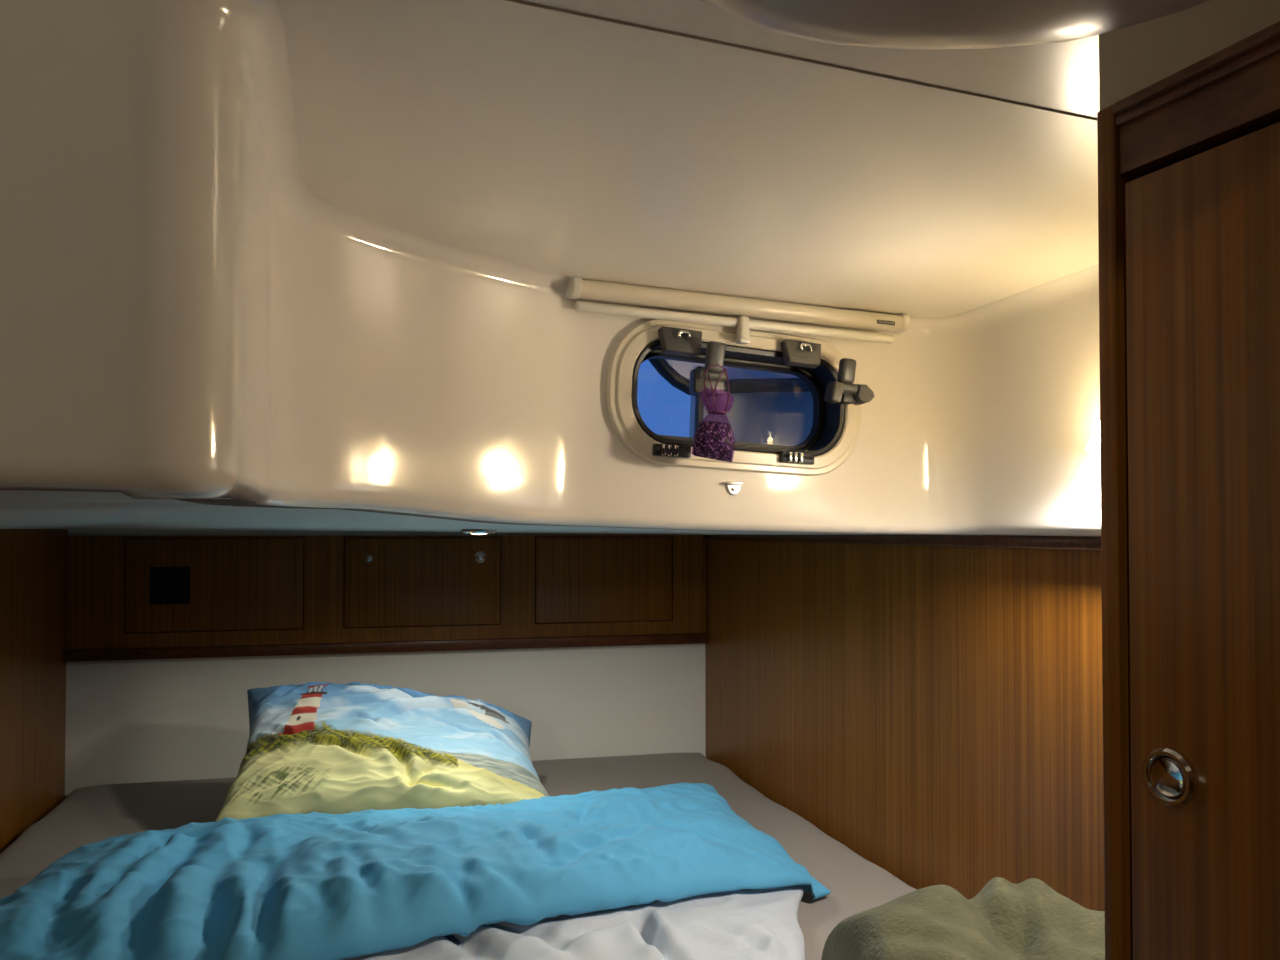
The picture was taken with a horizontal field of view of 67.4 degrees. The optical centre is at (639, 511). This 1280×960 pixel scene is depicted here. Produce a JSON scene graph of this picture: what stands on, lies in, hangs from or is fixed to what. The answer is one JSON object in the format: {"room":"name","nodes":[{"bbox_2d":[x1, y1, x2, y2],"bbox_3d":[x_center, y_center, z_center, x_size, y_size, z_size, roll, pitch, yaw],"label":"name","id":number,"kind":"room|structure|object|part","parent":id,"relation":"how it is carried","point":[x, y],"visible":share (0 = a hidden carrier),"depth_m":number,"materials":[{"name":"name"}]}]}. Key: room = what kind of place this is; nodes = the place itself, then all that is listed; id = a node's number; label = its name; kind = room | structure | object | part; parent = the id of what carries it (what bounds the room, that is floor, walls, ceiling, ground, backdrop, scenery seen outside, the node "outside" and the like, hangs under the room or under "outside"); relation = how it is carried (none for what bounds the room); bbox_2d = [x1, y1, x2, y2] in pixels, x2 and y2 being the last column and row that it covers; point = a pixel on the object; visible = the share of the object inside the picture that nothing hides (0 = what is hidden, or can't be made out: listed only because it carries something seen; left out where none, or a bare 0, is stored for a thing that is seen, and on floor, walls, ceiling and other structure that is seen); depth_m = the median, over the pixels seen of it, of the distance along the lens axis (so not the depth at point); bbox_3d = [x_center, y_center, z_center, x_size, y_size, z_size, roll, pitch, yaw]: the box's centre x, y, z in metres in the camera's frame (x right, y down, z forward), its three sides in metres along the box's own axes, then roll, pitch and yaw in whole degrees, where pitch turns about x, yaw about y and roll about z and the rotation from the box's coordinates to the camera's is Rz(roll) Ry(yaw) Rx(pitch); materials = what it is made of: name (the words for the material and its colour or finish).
{"room":"ship interior","nodes":[
{"label":"ship interior","id":0,"kind":"room"},
{"bbox_2d":[0,529,67,852],"bbox_3d":[-0.946,0.616,1.120,0.012,1.212,1.866,0,-1,-17],"label":"wall","id":1,"kind":"structure","parent":0,"point":[32,561],"depth_m":1.80,"materials":[{"name":"brown wood"}]},
{"bbox_2d":[65,529,705,797],"bbox_3d":[-0.525,0.382,2.190,1.407,0.720,0.012,0,-1,-14],"label":"wall","id":2,"kind":"structure","parent":0,"point":[149,720],"depth_m":2.16,"materials":[{"name":"white paint"}]},
{"bbox_2d":[65,535,705,649],"bbox_3d":[-0.522,0.173,2.183,1.403,0.238,0.012,0,-1,-14],"label":"fascia","id":3,"kind":"object","parent":2,"relation":"attached to","point":[95,565],"visible":1,"depth_m":2.14,"materials":[{"name":"brown wood"}]},
{"bbox_2d":[125,537,303,632],"bbox_3d":[-0.920,0.158,2.085,0.362,0.203,0.016,0,-1,-14],"label":"hatch","id":4,"kind":"object","parent":3,"relation":"attached to","point":[221,583],"visible":1,"depth_m":2.08,"materials":[{"name":"brown wood"}]},
{"bbox_2d":[149,567,189,604],"bbox_3d":[-1.008,0.159,2.059,0.080,0.080,0.004,0,-1,-14],"label":"vent","id":5,"kind":"object","parent":4,"relation":"attached to","point":[167,585],"depth_m":2.06,"materials":[{"name":"black plastic"}]},
{"bbox_2d":[344,537,500,627],"bbox_3d":[-0.492,0.160,2.185,0.349,0.203,0.020,0,-1,-14],"label":"hatch","id":6,"kind":"object","parent":3,"relation":"attached to","point":[389,581],"visible":1,"depth_m":2.18,"materials":[{"name":"brown wood"}]},
{"bbox_2d":[63,633,707,661],"bbox_3d":[-0.521,0.304,2.174,1.403,0.024,0.030,0,-1,-14],"label":"trim","id":7,"kind":"structure","parent":2,"relation":"attached to","point":[73,655],"depth_m":2.14,"materials":[{"name":"brown wood"}]},
{"bbox_2d":[0,490,985,535],"bbox_3d":[-0.283,0.021,1.375,1.425,0.034,1.794,0,-1,-16],"label":"ceiling","id":8,"kind":"structure","parent":0,"point":[19,509],"depth_m":1.15,"materials":[{"name":"white"}]},
{"bbox_2d":[461,529,496,534],"bbox_3d":[-0.260,0.032,1.550,0.058,0.010,0.058,0,-1,0],"label":"recessed light","id":9,"kind":"object","parent":8,"relation":"in","point":[467,531],"visible":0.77,"depth_m":1.53,"materials":[{"name":"silver metal"}]},
{"bbox_2d":[0,0,1100,536],"bbox_3d":[-0.097,-0.124,0.747,1.431,0.294,0.903,0,-1,-16],"label":"wall","id":10,"kind":"structure","parent":0,"point":[184,317],"depth_m":0.84,"materials":[{"name":"beige plastic"}]},
{"bbox_2d":[723,482,742,494],"bbox_3d":[0.115,-0.029,1.189,0.024,0.016,0.009,0,-1,-23],"label":"hook","id":11,"kind":"object","parent":10,"relation":"attached to","point":[733,488],"visible":1,"depth_m":1.19,"materials":[{"name":"white plastic"}]},
{"bbox_3d":[0.116,-0.027,1.191,0.019,0.013,0.005,0,-1,-23],"label":"plate","id":12,"kind":"part","parent":11,"relation":"part of","materials":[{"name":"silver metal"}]},
{"bbox_2d":[565,276,909,344],"bbox_3d":[0.134,-0.236,1.183,0.468,0.061,0.033,0,-1,-23],"label":"roller blind","id":13,"kind":"object","parent":10,"relation":"attached to","point":[577,287],"visible":1,"depth_m":1.17,"materials":[{"name":"beige plastic"}]},
{"bbox_2d":[606,319,873,475],"bbox_3d":[0.127,-0.140,1.195,0.359,0.186,0.088,0,-1,-23],"label":"window","id":14,"kind":"structure","parent":10,"relation":"in","point":[838,396],"depth_m":1.20,"materials":[{"name":"beige plastic"}]},
{"bbox_3d":[0.049,-0.202,1.147,0.054,0.033,0.019,0,-1,-23],"label":"catch plate","id":15,"kind":"part","parent":14,"relation":"part of","materials":[{"name":"grey plastic"}]},
{"bbox_2d":[693,364,732,461],"bbox_3d":[0.085,-0.116,1.118,0.052,0.115,0.040,0,-1,0],"label":"sachet","id":16,"kind":"object","parent":14,"relation":"hanging from","point":[713,440],"visible":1,"depth_m":1.11,"materials":[{"name":"purple fabric"}]},
{"bbox_3d":[0.089,-0.184,1.144,0.022,0.037,0.019,0,-1,-23],"label":"lever","id":17,"kind":"part","parent":14,"relation":"part of","materials":[{"name":"grey plastic"}]},
{"bbox_3d":[0.205,-0.199,1.214,0.054,0.033,0.019,0,-1,-23],"label":"catch plate","id":18,"kind":"part","parent":14,"relation":"part of","materials":[{"name":"grey plastic"}]},
{"bbox_3d":[0.262,-0.178,1.215,0.022,0.032,0.017,0,-1,-23],"label":"lever","id":19,"kind":"part","parent":14,"relation":"part of","materials":[{"name":"grey plastic"}]},
{"bbox_3d":[0.264,-0.145,1.230,0.022,0.013,0.020,0,-1,-23],"label":"lever","id":20,"kind":"part","parent":14,"relation":"part of","materials":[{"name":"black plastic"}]},
{"bbox_3d":[0.284,-0.150,1.234,0.029,0.025,0.026,0,-1,-23],"label":"friction knob","id":21,"kind":"part","parent":14,"relation":"part of","materials":[{"name":"grey plastic"}]},
{"bbox_2d":[1086,422,1099,455],"bbox_3d":[0.496,-0.113,0.998,0.052,0.130,0.065,0,-1,-18],"label":"reading lamp","id":22,"kind":"object","parent":10,"relation":"attached to","point":[1093,446],"visible":0.07,"depth_m":1.00,"materials":[{"name":"white"}]},
{"bbox_2d":[273,0,1098,317],"bbox_3d":[0.149,-0.268,0.873,0.847,0.001,0.831,0,-1,0],"label":"ceiling","id":23,"kind":"structure","parent":0,"point":[562,143],"depth_m":0.74,"materials":[{"name":"beige"}]},
{"bbox_2d":[505,0,1209,120],"bbox_3d":[0.356,-0.472,0.387,2.200,0.642,0.560,0,-1,-21],"label":"ceiling","id":24,"kind":"structure","parent":0,"point":[1038,54],"depth_m":0.52,"materials":[{"name":"beige"}]},
{"bbox_2d":[705,535,1104,910],"bbox_3d":[0.446,0.630,1.398,0.012,1.194,1.998,0,-1,-16],"label":"wall","id":25,"kind":"structure","parent":0,"point":[935,712],"depth_m":1.45,"materials":[{"name":"brown wood"}]},
{"bbox_2d":[704,535,1100,550],"bbox_3d":[0.438,0.042,1.401,0.008,0.016,1.988,0,-1,-16],"label":"trim","id":26,"kind":"structure","parent":25,"relation":"attached to","point":[1028,542],"depth_m":1.38,"materials":[{"name":"brown wood"}]},
{"bbox_2d":[1099,0,1279,110],"bbox_3d":[0.384,-0.407,0.178,0.017,0.380,0.721,0,-1,-22],"label":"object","id":27,"kind":"structure","parent":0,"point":[1133,58],"depth_m":0.47,"materials":[{"name":"beige"}]},
{"bbox_3d":[-0.300,1.221,0.577,2.600,0.020,4.000,0,-1,0],"label":"floor","id":28,"kind":"structure","parent":0,"visible":0},
{"bbox_2d":[1097,21,1279,959],"bbox_3d":[0.492,0.495,0.258,0.304,1.420,0.620,0,-1,-22],"label":"door","id":29,"kind":"structure","parent":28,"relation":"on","point":[1189,161],"depth_m":0.45,"materials":[{"name":"brown wood"}]},
{"bbox_3d":[0.256,0.500,0.491,0.030,1.419,0.011,0,-1,-22],"label":"post","id":30,"kind":"part","parent":29,"relation":"part of","materials":[{"name":"brown wood"}]},
{"bbox_3d":[0.365,-0.209,0.214,0.025,0.012,0.608,0,-1,-22],"label":"cornice","id":31,"kind":"part","parent":29,"relation":"part of","materials":[{"name":"brown wood"}]},
{"bbox_3d":[-0.283,0.956,1.530,1.825,0.548,1.596,0,-1,0],"label":"trim","id":32,"kind":"structure","parent":28,"relation":"on","visible":0},
{"bbox_2d":[0,753,916,959],"bbox_3d":[-0.283,0.614,1.375,1.389,0.124,1.739,0,-1,-16],"label":"mattress","id":33,"kind":"object","parent":32,"relation":"on","point":[90,814],"visible":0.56,"depth_m":1.76,"materials":[{"name":"grey fabric"}]},
{"bbox_2d":[215,682,548,821],"bbox_3d":[-0.433,0.435,1.719,0.563,0.247,0.318,0,-1,-13],"label":"pillow","id":34,"kind":"object","parent":33,"relation":"on","point":[320,747],"visible":0.82,"depth_m":1.62,"materials":[{"name":"fabric"}]},
{"bbox_2d":[0,783,830,959],"bbox_3d":[-0.331,0.476,1.299,1.203,0.147,0.540,0,-1,-19],"label":"duvet","id":35,"kind":"object","parent":33,"relation":"on","point":[313,885],"visible":1,"depth_m":1.14,"materials":[{"name":"blue fabric"}]},
{"bbox_2d":[342,885,805,959],"bbox_3d":[-0.096,0.508,1.062,0.728,0.072,0.583,0,-1,-7],"label":"sheet","id":36,"kind":"object","parent":33,"relation":"on","point":[743,924],"visible":0.44,"depth_m":1.12,"materials":[{"name":"grey fabric"}]},
{"bbox_2d":[821,877,1104,959],"bbox_3d":[0.412,0.474,0.903,0.403,0.135,0.500,0,-1,0],"label":"blanket","id":37,"kind":"object","parent":33,"relation":"on","point":[1028,919],"visible":0.84,"depth_m":0.99,"materials":[{"name":"fabric"}]},
{"label":"outside","id":38,"kind":"structure","parent":0,"visible":0},
{"bbox_2d":[648,358,810,396],"bbox_3d":[0.168,-0.223,1.354,0.484,0.135,0.029,0,-1,-23],"label":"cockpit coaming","id":39,"kind":"object","parent":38,"point":[677,373],"visible":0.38,"depth_m":1.33,"materials":[{"name":"white fibreglass gelcoat"}]},
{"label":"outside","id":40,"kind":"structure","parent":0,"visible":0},
{"bbox_2d":[689,392,812,445],"bbox_3d":[0.252,-0.112,1.433,0.399,0.245,0.020,0,-1,-23],"label":"window pane","id":41,"kind":"object","parent":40,"point":[774,418],"visible":0.04,"depth_m":1.39,"materials":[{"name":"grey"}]},
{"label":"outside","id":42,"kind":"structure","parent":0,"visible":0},
{"bbox_2d":[694,366,703,437],"bbox_3d":[0.080,-0.107,1.304,0.017,0.180,0.010,0,-1,-23],"label":"post","id":43,"kind":"object","parent":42,"point":[699,399],"visible":0.38,"depth_m":1.30,"materials":[{"name":"grey metal"}]}
]}

